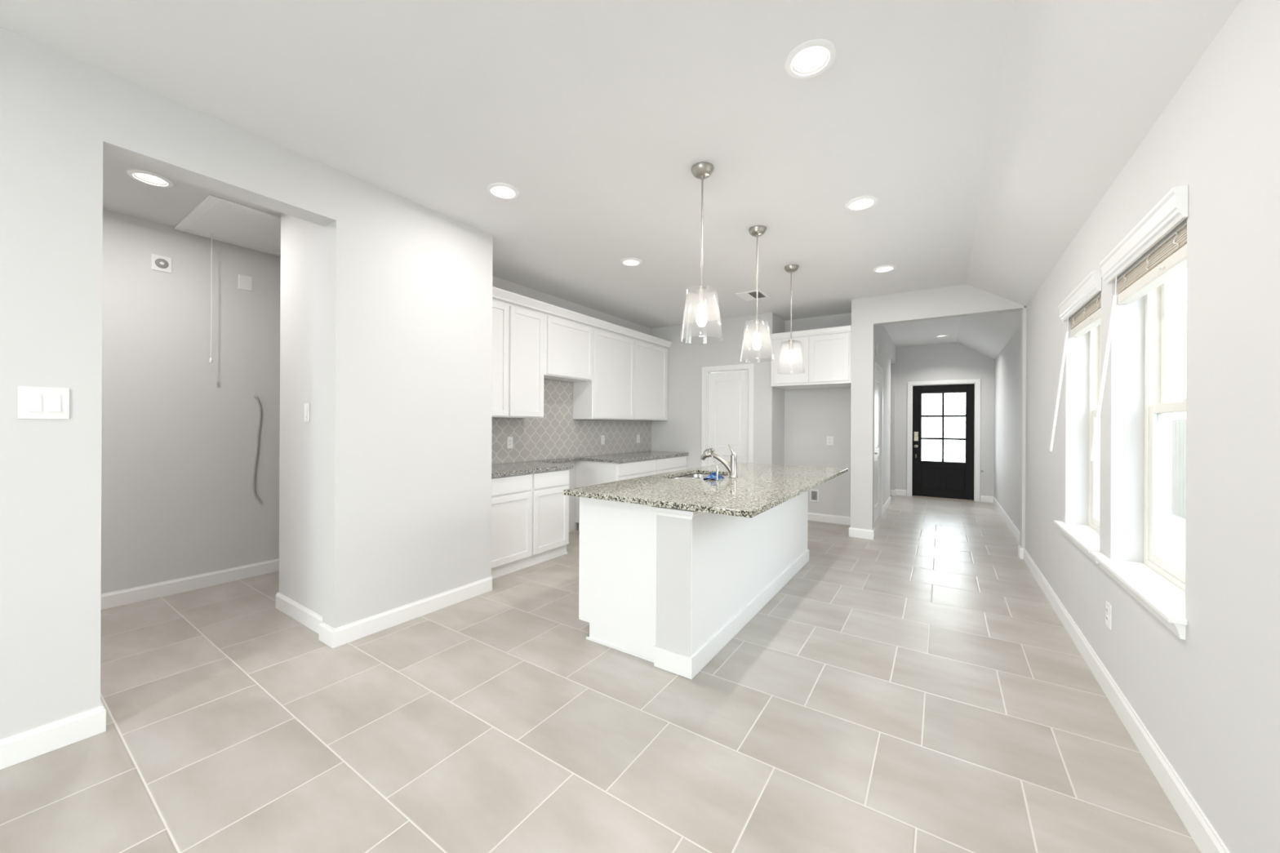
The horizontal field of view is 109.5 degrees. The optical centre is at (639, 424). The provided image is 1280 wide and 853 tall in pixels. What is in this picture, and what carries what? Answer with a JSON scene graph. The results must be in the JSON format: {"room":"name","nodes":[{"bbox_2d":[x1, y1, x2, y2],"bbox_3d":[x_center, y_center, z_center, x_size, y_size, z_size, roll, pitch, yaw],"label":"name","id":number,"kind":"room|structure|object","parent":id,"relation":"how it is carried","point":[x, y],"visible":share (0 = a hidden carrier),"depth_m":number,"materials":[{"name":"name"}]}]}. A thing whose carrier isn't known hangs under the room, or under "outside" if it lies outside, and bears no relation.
{"room":"kitchen","nodes":[
{"label":"kitchen","id":0,"kind":"room"},
{"bbox_2d":[101,208,280,594],"bbox_3d":[-2.292,-0.096,3.821,1.900,2.770,6.500,0,0,34],"label":"wall","id":1,"kind":"structure","parent":0,"point":[180,427],"depth_m":3.46,"materials":[{"name":"white paint"}]},
{"bbox_2d":[151,253,171,273],"bbox_3d":[-3.550,-1.195,3.356,0.016,0.115,0.105,0,0,34],"label":"receptacle","id":2,"kind":"object","parent":1,"relation":"attached to","point":[160,263],"visible":1,"depth_m":3.35,"materials":[{"name":"white plastic"}]},
{"bbox_2d":[155,258,168,268],"bbox_3d":[-3.549,-1.195,3.355,0.008,0.072,0.072,0,0,34],"label":"socket","id":3,"kind":"object","parent":2,"relation":"attached to","point":[159,263],"depth_m":3.35,"materials":[{"name":"grey plastic"}]},
{"bbox_2d":[238,274,252,291],"bbox_3d":[-3.284,-1.178,3.763,0.006,0.120,0.090,0,0,34],"label":"blank plate","id":4,"kind":"object","parent":1,"relation":"attached to","point":[245,282],"visible":1,"depth_m":3.76,"materials":[{"name":"white plastic"}]},
{"bbox_2d":[253,395,262,503],"bbox_3d":[-3.233,0.216,3.828,0.034,0.919,0.065,0,0,34],"label":"loose cable","id":5,"kind":"object","parent":1,"relation":"hanging from","point":[256,397],"visible":1,"depth_m":3.82,"materials":[{"name":"grey plastic"}]},
{"bbox_2d":[102,155,280,227],"bbox_3d":[-1.523,-1.577,4.995,2.100,0.200,13.300,0,0,34],"label":"ceiling","id":6,"kind":"structure","parent":0,"point":[123,194],"depth_m":2.96,"materials":[{"name":"white paint"}]},
{"bbox_2d":[126,168,173,187],"bbox_3d":[-2.950,-1.479,2.725,0.196,0.011,0.196,0,0,34],"label":"recessed light","id":7,"kind":"object","parent":6,"relation":"in","point":[144,176],"visible":1,"depth_m":2.72,"materials":[{"name":"white paint"}]},
{"bbox_2d":[173,195,280,362],"bbox_3d":[-2.777,-0.978,3.710,0.880,1.010,1.328,0,0,34],"label":"attic hatch","id":8,"kind":"object","parent":6,"relation":"attached to","point":[215,218],"visible":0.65,"depth_m":3.37,"materials":[{"name":"white paint"}]},
{"bbox_2d":[0,26,493,739],"bbox_3d":[-3.072,-0.100,1.509,0.935,2.770,5.490,0,0,34],"label":"wall","id":9,"kind":"structure","parent":0,"point":[386,296],"depth_m":2.59,"materials":[{"name":"white paint"}]},
{"bbox_2d":[17,386,69,419],"bbox_3d":[-2.329,-0.083,1.768,0.011,0.125,0.122,0,0,34],"label":"light switch","id":10,"kind":"object","parent":9,"relation":"attached to","point":[33,402],"visible":1,"depth_m":1.77,"materials":[{"name":"white plastic"}]},
{"bbox_2d":[0,558,492,769],"bbox_3d":[-2.722,1.232,2.901,1.919,0.107,8.200,0,0,34],"label":"baseboard","id":11,"kind":"structure","parent":9,"relation":"attached to","point":[15,749],"depth_m":2.88,"materials":[{"name":"white paint"}]},
{"bbox_2d":[304,403,309,422],"bbox_3d":[-2.145,-0.075,2.907,0.074,0.120,0.011,0,0,34],"label":"light switch","id":12,"kind":"object","parent":9,"relation":"attached to","point":[306,405],"visible":1,"depth_m":2.90,"materials":[{"name":"white plastic"}]},
{"bbox_2d":[491,275,651,532],"bbox_3d":[-0.845,-0.089,5.553,0.158,2.770,3.710,0,0,34],"label":"wall","id":13,"kind":"structure","parent":0,"point":[557,435],"depth_m":5.32,"materials":[{"name":"tile"}]},
{"bbox_2d":[506,436,512,448],"bbox_3d":[-1.341,0.188,4.663,0.009,0.118,0.074,0,0,34],"label":"wall outlet","id":14,"kind":"object","parent":13,"relation":"attached to","point":[509,439],"visible":1,"depth_m":4.66,"materials":[{"name":"white plastic"}]},
{"bbox_2d":[492,297,544,417],"bbox_3d":[-1.392,-0.622,4.311,0.324,1.110,1.023,0,0,34],"label":"upper cabinet","id":15,"kind":"object","parent":13,"relation":"attached to","point":[517,331],"visible":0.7,"depth_m":4.35,"materials":[{"name":"white paint"}]},
{"bbox_2d":[543,312,592,382],"bbox_3d":[-0.892,-0.842,5.056,0.324,0.664,0.769,0,0,34],"label":"upper cabinet","id":16,"kind":"object","parent":13,"relation":"attached to","point":[568,344],"visible":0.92,"depth_m":4.95,"materials":[{"name":"white paint"}]},
{"bbox_2d":[600,435,604,444],"bbox_3d":[-0.487,0.203,5.939,0.009,0.118,0.074,0,0,34],"label":"wall outlet","id":17,"kind":"object","parent":13,"relation":"attached to","point":[602,437],"visible":1,"depth_m":5.94,"materials":[{"name":"white plastic"}]},
{"bbox_2d":[573,325,667,420],"bbox_3d":[-0.189,-0.616,6.109,0.324,1.110,1.763,0,0,34],"label":"upper cabinet","id":18,"kind":"object","parent":13,"relation":"attached to","point":[629,381],"visible":0.97,"depth_m":5.78,"materials":[{"name":"white paint"}]},
{"bbox_2d":[492,286,671,347],"bbox_3d":[-0.543,-1.190,5.272,0.074,0.085,3.562,0,0,34],"label":"crown molding","id":19,"kind":"structure","parent":18,"relation":"attached to","point":[497,293],"depth_m":4.92,"materials":[{"name":"white paint"}]},
{"bbox_2d":[636,434,639,442],"bbox_3d":[-0.023,0.210,6.633,0.009,0.118,0.074,0,0,34],"label":"wall outlet","id":20,"kind":"object","parent":13,"relation":"attached to","point":[638,435],"visible":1,"depth_m":6.63,"materials":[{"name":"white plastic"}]},
{"bbox_2d":[0,495,1200,852],"bbox_3d":[0.153,1.351,3.834,6.000,0.100,13.250,0,0,34],"label":"floor","id":21,"kind":"structure","parent":0,"point":[913,687],"depth_m":1.92,"materials":[{"name":"beige tile"}]},
{"bbox_2d":[491,468,568,578],"bbox_3d":[-1.256,0.865,4.247,0.634,0.856,1.077,0,0,34],"label":"base cabinet","id":22,"kind":"object","parent":21,"relation":"on","point":[530,512],"visible":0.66,"depth_m":4.07,"materials":[{"name":"white paint"}]},
{"bbox_2d":[491,450,688,477],"bbox_3d":[-0.553,0.421,5.273,0.656,0.037,3.562,0,0,34],"label":"countertop","id":23,"kind":"structure","parent":22,"relation":"on","point":[536,466],"depth_m":5.08,"materials":[{"name":"grey stone"}]},
{"bbox_2d":[575,455,686,531],"bbox_3d":[-0.049,0.871,6.050,0.634,0.856,1.705,0,0,34],"label":"base cabinet","id":24,"kind":"object","parent":21,"relation":"on","point":[587,473],"visible":0.41,"depth_m":5.46,"materials":[{"name":"white paint"}]},
{"bbox_2d":[578,473,808,679],"bbox_3d":[0.616,0.867,3.530,0.804,0.872,2.454,0,0,34],"label":"kitchen island","id":25,"kind":"object","parent":21,"relation":"on","point":[669,588],"visible":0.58,"depth_m":2.59,"materials":[{"name":"white paint"}]},
{"bbox_2d":[562,462,848,518],"bbox_3d":[0.731,0.414,3.438,1.163,0.030,2.560,0,0,34],"label":"island countertop","id":26,"kind":"structure","parent":25,"relation":"on","point":[757,488],"depth_m":2.79,"materials":[{"name":"stone"}]},
{"bbox_2d":[671,473,727,480],"bbox_3d":[0.465,0.523,3.562,0.410,0.190,0.695,0,0,34],"label":"sink","id":27,"kind":"object","parent":26,"relation":"in","point":[696,477],"visible":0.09,"depth_m":3.82,"materials":[{"name":"silver metal"}]},
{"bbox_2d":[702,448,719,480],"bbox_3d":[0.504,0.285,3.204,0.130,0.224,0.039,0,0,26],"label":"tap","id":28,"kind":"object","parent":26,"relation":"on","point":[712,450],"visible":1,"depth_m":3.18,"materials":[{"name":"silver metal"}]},
{"bbox_2d":[702,471,724,480],"bbox_3d":[0.537,0.376,3.291,0.112,0.063,0.168,0,0,34],"label":"plastic wrap","id":29,"kind":"object","parent":26,"relation":"on","point":[712,476],"visible":0.85,"depth_m":3.25,"materials":[{"name":"blue plastic"}]},
{"bbox_2d":[700,444,737,477],"bbox_3d":[0.605,0.273,3.469,0.307,0.248,0.068,0,0,34],"label":"kitchen faucet","id":30,"kind":"object","parent":26,"relation":"on","point":[731,468],"visible":0.98,"depth_m":3.40,"materials":[{"name":"silver metal"}]},
{"bbox_2d":[0,0,1240,359],"bbox_3d":[0.699,-1.298,3.507,4.850,0.737,13.300,0,0,34],"label":"ceiling","id":31,"kind":"structure","parent":0,"point":[985,135],"depth_m":2.10,"materials":[{"name":"white paint"}]},
{"bbox_2d":[486,182,519,199],"bbox_3d":[-0.864,-1.469,2.852,0.196,0.011,0.196,0,0,34],"label":"recessed light","id":32,"kind":"object","parent":31,"relation":"in","point":[500,190],"visible":1,"depth_m":2.85,"materials":[{"name":"white paint"}]},
{"bbox_2d":[620,257,641,266],"bbox_3d":[-0.081,-1.465,4.084,0.196,0.011,0.196,0,0,34],"label":"recessed light","id":33,"kind":"object","parent":31,"relation":"in","point":[626,261],"visible":1,"depth_m":4.08,"materials":[{"name":"white paint"}]},
{"bbox_2d":[680,161,723,340],"bbox_3d":[0.356,-0.975,2.592,0.244,0.986,0.244,0,0,34],"label":"pendant light","id":34,"kind":"object","parent":31,"relation":"hanging from","point":[700,171],"visible":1,"depth_m":2.58,"materials":[{"name":"silver metal"}]},
{"bbox_2d":[697,285,706,304],"bbox_3d":[0.354,-0.739,2.592,0.052,0.102,0.052,0,0,34],"label":"socket","id":35,"kind":"object","parent":34,"relation":"attached to","point":[701,289],"depth_m":2.58,"materials":[{"name":"silver metal"}]},
{"bbox_2d":[735,289,769,301],"bbox_3d":[1.278,-1.458,5.118,0.280,0.010,0.340,0,0,34],"label":"ceiling vent","id":36,"kind":"object","parent":31,"relation":"in","point":[752,295],"visible":0.95,"depth_m":5.11,"materials":[{"name":"white metal"}]},
{"bbox_2d":[740,225,773,358],"bbox_3d":[0.879,-0.973,3.392,0.244,0.986,0.244,0,0,34],"label":"pendant light","id":37,"kind":"object","parent":31,"relation":"hanging from","point":[757,231],"visible":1,"depth_m":3.38,"materials":[{"name":"white metal"}]},
{"bbox_2d":[753,319,760,333],"bbox_3d":[0.878,-0.737,3.392,0.052,0.102,0.052,0,0,34],"label":"socket","id":38,"kind":"object","parent":37,"relation":"attached to","point":[757,322],"depth_m":3.38,"materials":[{"name":"silver metal"}]},
{"bbox_2d":[777,264,804,371],"bbox_3d":[1.405,-0.970,4.199,0.244,0.986,0.244,0,0,34],"label":"pendant light","id":39,"kind":"object","parent":31,"relation":"hanging from","point":[791,268],"visible":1,"depth_m":4.18,"materials":[{"name":"white metal"}]},
{"bbox_2d":[787,339,794,351],"bbox_3d":[1.403,-0.734,4.199,0.052,0.102,0.052,0,0,34],"label":"socket","id":40,"kind":"object","parent":39,"relation":"attached to","point":[791,346],"depth_m":4.18,"materials":[{"name":"silver metal"}]},
{"bbox_2d":[784,38,836,79],"bbox_3d":[0.683,-1.461,1.816,0.196,0.011,0.196,0,0,34],"label":"recessed light","id":41,"kind":"object","parent":31,"relation":"in","point":[811,58],"visible":1,"depth_m":1.81,"materials":[{"name":"white paint"}]},
{"bbox_2d":[844,195,877,210],"bbox_3d":[1.462,-1.457,2.987,0.196,0.011,0.196,0,0,34],"label":"recessed light","id":42,"kind":"object","parent":31,"relation":"in","point":[863,202],"visible":1,"depth_m":2.98,"materials":[{"name":"white paint"}]},
{"bbox_2d":[872,264,896,272],"bbox_3d":[2.286,-1.453,4.227,0.196,0.011,0.196,0,0,34],"label":"recessed light","id":43,"kind":"object","parent":31,"relation":"in","point":[887,268],"visible":1,"depth_m":4.21,"materials":[{"name":"white paint"}]},
{"bbox_2d":[934,334,948,337],"bbox_3d":[4.918,-1.440,7.374,0.196,0.011,0.196,0,0,34],"label":"recessed light","id":44,"kind":"object","parent":31,"relation":"in","point":[939,335],"visible":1,"depth_m":7.37,"materials":[{"name":"white paint"}]},
{"bbox_2d":[714,468,719,480],"bbox_3d":[0.545,0.354,3.184,0.038,0.086,0.037,0,0,34],"label":"tap","id":45,"kind":"object","parent":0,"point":[717,470],"depth_m":3.18,"materials":[{"name":"silver metal"}]},
{"bbox_2d":[728,454,737,477],"bbox_3d":[0.704,0.311,3.402,0.068,0.173,0.068,0,0,34],"label":"faucet","id":46,"kind":"object","parent":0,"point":[732,468],"depth_m":3.38,"materials":[{"name":"silver metal"}]},
{"bbox_2d":[651,312,851,516],"bbox_3d":[1.536,-0.077,6.439,2.830,2.770,0.690,0,0,34],"label":"wall","id":47,"kind":"structure","parent":0,"point":[792,427],"depth_m":6.18,"materials":[{"name":"white paint"}]},
{"bbox_2d":[701,363,754,466],"bbox_3d":[1.233,0.245,6.293,0.762,2.121,0.147,0,0,34],"label":"trim","id":48,"kind":"structure","parent":47,"relation":"attached to","point":[750,367],"depth_m":6.31,"materials":[{"name":"white paint"}]},
{"bbox_2d":[708,370,748,465],"bbox_3d":[1.218,0.283,6.271,0.606,2.025,0.100,0,0,34],"label":"door","id":49,"kind":"structure","parent":47,"relation":"in","point":[728,392],"depth_m":6.29,"materials":[{"name":"white paint"}]},
{"bbox_2d":[769,325,851,389],"bbox_3d":[2.249,-0.824,5.818,0.955,0.670,0.663,0,0,34],"label":"upper cabinet","id":50,"kind":"object","parent":47,"relation":"attached to","point":[826,353],"visible":0.98,"depth_m":5.55,"materials":[{"name":"white paint"}]},
{"bbox_2d":[809,488,818,502],"bbox_3d":[2.363,0.967,6.131,0.115,0.170,0.018,0,0,34],"label":"water supply box","id":51,"kind":"object","parent":47,"relation":"attached to","point":[814,494],"visible":0.99,"depth_m":6.13,"materials":[{"name":"white plastic"}]},
{"bbox_2d":[807,512,850,527],"bbox_3d":[1.723,1.254,6.171,2.210,0.107,0.660,0,0,34],"label":"baseboard","id":52,"kind":"structure","parent":47,"relation":"attached to","point":[843,520],"depth_m":6.02,"materials":[{"name":"white paint"}]},
{"bbox_2d":[826,435,833,444],"bbox_3d":[2.533,0.217,6.024,0.085,0.118,0.009,0,0,34],"label":"wall outlet","id":53,"kind":"object","parent":47,"relation":"attached to","point":[829,438],"visible":1,"depth_m":6.02,"materials":[{"name":"white plastic"}]},
{"bbox_2d":[850,284,1026,548],"bbox_3d":[3.506,-0.068,6.923,1.955,2.770,5.020,0,0,11],"label":"wall","id":54,"kind":"structure","parent":0,"point":[869,315],"depth_m":5.18,"materials":[{"name":"white paint"}]},
{"bbox_2d":[875,342,878,355],"bbox_3d":[3.093,-0.985,5.899,0.031,0.140,0.100,0,0,34],"label":"door chime","id":55,"kind":"object","parent":54,"relation":"attached to","point":[876,344],"visible":1,"depth_m":5.86,"materials":[{"name":"white plastic"}]},
{"bbox_2d":[874,370,879,522],"bbox_3d":[3.208,0.294,6.112,0.090,2.020,0.846,0,0,34],"label":"door","id":56,"kind":"structure","parent":54,"relation":"in","point":[877,464],"depth_m":6.23,"materials":[{"name":"white paint"}]},
{"bbox_2d":[873,360,883,528],"bbox_3d":[3.155,0.258,6.148,0.167,2.116,1.002,0,0,34],"label":"trim","id":57,"kind":"structure","parent":54,"relation":"attached to","point":[877,366],"depth_m":6.47,"materials":[{"name":"white paint"}]},
{"bbox_2d":[895,342,994,496],"bbox_3d":[5.437,-0.058,8.123,1.460,2.770,0.150,0,0,34],"label":"wall","id":58,"kind":"structure","parent":0,"point":[947,361],"depth_m":8.02,"materials":[{"name":"white paint"}]},
{"bbox_2d":[911,383,974,500],"bbox_3d":[5.400,0.304,8.071,0.922,2.017,0.113,0,0,34],"label":"door","id":59,"kind":"structure","parent":58,"relation":"in","point":[940,479],"depth_m":8.07,"materials":[{"name":"black paint"}]},
{"bbox_2d":[911,495,974,501],"bbox_3d":[5.433,1.321,8.128,0.926,0.011,0.160,0,0,34],"label":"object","id":60,"kind":"structure","parent":58,"relation":"attached to","point":[912,495],"depth_m":8.04,"materials":[{"name":"brown metal"}]},
{"bbox_2d":[906,378,980,502],"bbox_3d":[5.428,0.271,8.112,1.082,2.111,0.157,0,0,34],"label":"trim","id":61,"kind":"structure","parent":58,"relation":"attached to","point":[976,381],"depth_m":7.92,"materials":[{"name":"white paint"}]},
{"bbox_2d":[994,326,1020,531],"bbox_3d":[5.057,0.107,6.091,0.170,2.435,3.950,0,0,34],"label":"wall","id":62,"kind":"structure","parent":0,"point":[1007,362],"depth_m":6.05,"materials":[{"name":"white paint"}]},
{"bbox_2d":[1025,0,1279,852],"bbox_3d":[1.351,0.072,0.635,0.190,2.470,8.960,0,0,34],"label":"wall","id":63,"kind":"structure","parent":0,"point":[1209,700],"depth_m":1.40,"materials":[{"name":"white paint"}]},
{"bbox_2d":[848,488,1230,852],"bbox_3d":[1.729,1.254,2.749,1.634,0.107,12.900,0,0,34],"label":"baseboard","id":64,"kind":"structure","parent":63,"relation":"attached to","point":[1199,828],"depth_m":1.89,"materials":[{"name":"white paint"}]},
{"bbox_2d":[1053,324,1100,564],"bbox_3d":[2.663,-0.013,2.637,0.232,1.468,0.875,0,0,34],"label":"window","id":65,"kind":"structure","parent":63,"relation":"in","point":[1085,537],"depth_m":2.86,"materials":[{"name":"white plastic"}]},
{"bbox_2d":[1049,270,1101,451],"bbox_3d":[2.582,-0.309,2.667,0.168,0.964,0.827,0,0,34],"label":"window blind","id":66,"kind":"object","parent":65,"relation":"attached to","point":[1082,305],"visible":0.85,"depth_m":2.65,"materials":[{"name":"white plastic"}]},
{"bbox_2d":[1105,600,1111,630],"bbox_3d":[2.266,0.923,2.187,0.009,0.118,0.074,0,0,34],"label":"wall outlet","id":67,"kind":"object","parent":63,"relation":"attached to","point":[1108,606],"visible":1,"depth_m":2.17,"materials":[{"name":"white plastic"}]},
{"bbox_2d":[1089,276,1187,639],"bbox_3d":[2.134,-0.015,1.848,0.232,1.468,0.965,0,0,34],"label":"window","id":68,"kind":"structure","parent":63,"relation":"in","point":[1157,584],"depth_m":2.04,"materials":[{"name":"white plastic"}]},
{"bbox_2d":[1089,184,1188,461],"bbox_3d":[2.040,-0.312,1.858,0.168,0.964,0.850,0,0,34],"label":"window blind","id":69,"kind":"object","parent":68,"relation":"attached to","point":[1154,251],"visible":0.85,"depth_m":1.79,"materials":[{"name":"white plastic"}]},
{"label":"outside","id":70,"kind":"structure","parent":0,"visible":0},
{"bbox_2d":[921,457,1185,568],"bbox_3d":[2.773,1.544,4.155,28.000,0.140,38.000,0,0,34],"label":"ground","id":71,"kind":"structure","parent":70,"point":[1178,524],"depth_m":6.02,"materials":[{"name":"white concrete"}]},
{"bbox_2d":[1171,419,1186,519],"bbox_3d":[8.539,0.708,6.957,0.060,1.588,27.066,0,0,34],"label":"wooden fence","id":72,"kind":"object","parent":71,"relation":"on","point":[1179,426],"visible":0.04,"depth_m":7.35,"materials":[{"name":"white wood"}]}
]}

